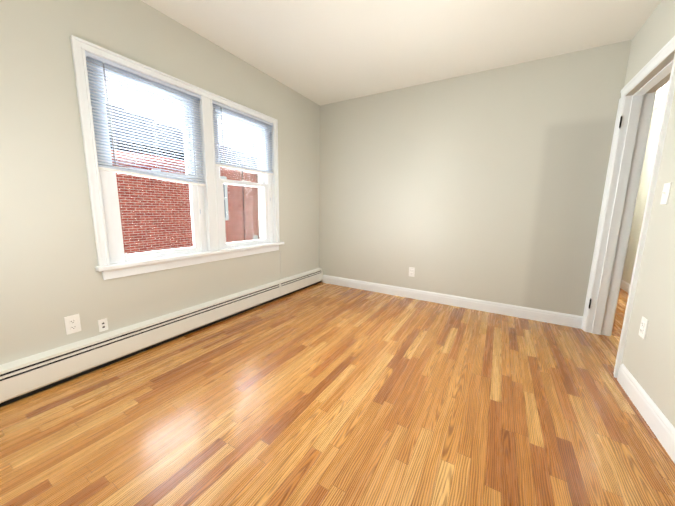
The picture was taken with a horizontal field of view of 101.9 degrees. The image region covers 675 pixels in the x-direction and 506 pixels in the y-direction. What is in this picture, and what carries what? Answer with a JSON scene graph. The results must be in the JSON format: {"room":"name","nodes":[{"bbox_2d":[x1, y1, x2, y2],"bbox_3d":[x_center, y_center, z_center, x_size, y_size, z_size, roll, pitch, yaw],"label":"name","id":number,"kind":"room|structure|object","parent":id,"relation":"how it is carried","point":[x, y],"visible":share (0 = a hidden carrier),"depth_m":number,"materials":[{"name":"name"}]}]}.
{"room":"empty bedroom","nodes":[
{"label":"empty bedroom","id":0,"kind":"room"},
{"bbox_2d":[0,0,319,364],"bbox_3d":[-1.310,-0.554,2.356,0.250,2.440,3.960,6,11,30],"label":"wall","id":1,"kind":"structure","parent":0,"point":[51,277],"depth_m":1.68,"materials":[{"name":"paint"}]},
{"bbox_2d":[64,314,80,334],"bbox_3d":[-1.648,0.444,1.705,0.009,0.115,0.070,6,11,30],"label":"outlet","id":2,"kind":"object","parent":1,"relation":"attached to","point":[72,324],"visible":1,"depth_m":1.70,"materials":[{"name":"white plastic"}]},
{"bbox_2d":[98,318,107,331],"bbox_3d":[-1.575,0.484,1.841,0.006,0.084,0.050,6,11,30],"label":"wall jack","id":3,"kind":"object","parent":1,"relation":"attached to","point":[103,324],"visible":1,"depth_m":1.84,"materials":[{"name":"white plastic"}]},
{"bbox_2d":[70,35,283,279],"bbox_3d":[-1.215,-0.657,2.489,0.340,1.451,1.770,6,11,30],"label":"window unit","id":4,"kind":"structure","parent":1,"relation":"in","point":[110,198],"depth_m":2.05,"materials":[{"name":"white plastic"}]},
{"bbox_2d":[85,51,204,213],"bbox_3d":[-1.334,-0.776,2.025,0.044,0.968,0.741,6,11,30],"label":"window blind","id":5,"kind":"object","parent":4,"relation":"attached to","point":[103,61],"visible":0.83,"depth_m":1.93,"materials":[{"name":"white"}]},
{"bbox_2d":[212,100,272,200],"bbox_3d":[-0.905,-0.952,2.729,0.044,0.830,0.741,6,11,30],"label":"window blind","id":6,"kind":"object","parent":4,"relation":"attached to","point":[240,113],"visible":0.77,"depth_m":2.66,"materials":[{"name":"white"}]},
{"bbox_2d":[213,105,271,248],"bbox_3d":[-0.971,-0.696,2.807,0.094,1.328,0.709,6,11,30],"label":"window unit","id":7,"kind":"structure","parent":4,"relation":"attached to","point":[262,184],"depth_m":2.89,"materials":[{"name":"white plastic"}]},
{"bbox_2d":[0,282,674,505],"bbox_3d":[1.562,0.630,3.299,3.970,0.100,8.190,6,11,30],"label":"floor","id":8,"kind":"structure","parent":0,"point":[322,394],"depth_m":1.41,"materials":[{"name":"brown wood"}]},
{"bbox_2d":[0,268,322,406],"bbox_3d":[-1.192,0.560,2.452,0.068,0.214,3.720,6,11,30],"label":"baseboard heater","id":9,"kind":"object","parent":8,"relation":"on","point":[22,378],"visible":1,"depth_m":1.91,"materials":[{"name":"white metal"}]},
{"bbox_2d":[141,0,668,109],"bbox_3d":[1.496,-1.889,2.961,4.220,0.100,8.190,6,11,30],"label":"ceiling","id":10,"kind":"structure","parent":0,"point":[321,52],"depth_m":2.16,"materials":[{"name":"paint"}]},
{"bbox_2d":[319,40,631,315],"bbox_3d":[1.066,-0.645,3.176,3.000,2.440,0.120,6,11,30],"label":"wall","id":11,"kind":"structure","parent":0,"point":[487,185],"depth_m":2.85,"materials":[{"name":"paint"}]},
{"bbox_2d":[409,267,414,276],"bbox_3d":[0.902,0.231,3.329,0.070,0.115,0.009,6,11,30],"label":"outlet","id":12,"kind":"object","parent":11,"relation":"attached to","point":[411,271],"visible":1,"depth_m":3.32,"materials":[{"name":"white plastic"}]},
{"bbox_2d":[323,275,582,328],"bbox_3d":[1.045,0.514,3.283,2.925,0.118,0.014,6,11,30],"label":"baseboard","id":13,"kind":"structure","parent":11,"relation":"attached to","point":[564,319],"depth_m":3.05,"materials":[{"name":"white wood"}]},
{"bbox_2d":[622,103,664,283],"bbox_3d":[3.239,-0.442,2.135,0.120,2.440,8.190,6,11,30],"label":"wall","id":14,"kind":"structure","parent":0,"point":[651,147],"depth_m":3.69,"materials":[{"name":"paint"}]},
{"bbox_2d":[620,280,629,292],"bbox_3d":[2.873,0.667,2.520,0.685,0.118,7.950,6,11,30],"label":"baseboard","id":15,"kind":"structure","parent":14,"relation":"attached to","point":[624,286],"depth_m":3.86,"materials":[{"name":"white wood"}]},
{"bbox_2d":[621,0,674,427],"bbox_3d":[2.527,-0.520,2.549,0.165,2.440,8.190,6,11,30],"label":"wall","id":16,"kind":"structure","parent":0,"point":[648,361],"depth_m":1.52,"materials":[{"name":"paint"}]},
{"bbox_2d":[581,36,674,377],"bbox_3d":[2.162,-0.245,1.974,0.203,2.066,0.892,6,11,30],"label":"door frame","id":17,"kind":"structure","parent":16,"relation":"attached to","point":[650,78],"depth_m":2.23,"materials":[{"name":"white wood"}]},
{"bbox_2d":[638,316,647,338],"bbox_3d":[1.750,0.428,1.568,0.009,0.115,0.070,6,11,30],"label":"outlet","id":18,"kind":"object","parent":16,"relation":"attached to","point":[643,327],"visible":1,"depth_m":1.56,"materials":[{"name":"white plastic"}]},
{"bbox_2d":[617,364,674,462],"bbox_3d":[1.117,0.947,0.583,0.014,0.118,2.792,6,11,30],"label":"baseboard","id":19,"kind":"structure","parent":16,"relation":"attached to","point":[661,426],"depth_m":1.41,"materials":[{"name":"white wood"}]},
{"bbox_2d":[660,183,671,204],"bbox_3d":[1.786,-0.324,1.497,0.018,0.115,0.070,6,11,30],"label":"light switch","id":20,"kind":"object","parent":16,"relation":"attached to","point":[665,193],"visible":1,"depth_m":1.49,"materials":[{"name":"white plastic"}]},
{"label":"outside","id":21,"kind":"structure","parent":0,"visible":0},
{"bbox_2d":[106,104,257,253],"bbox_3d":[-11.652,-1.121,8.333,12.780,9.328,19.200,6,11,30],"label":"neighbor house","id":22,"kind":"structure","parent":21,"point":[137,207],"depth_m":7.92,"materials":[{"name":"red brick"}]}
]}

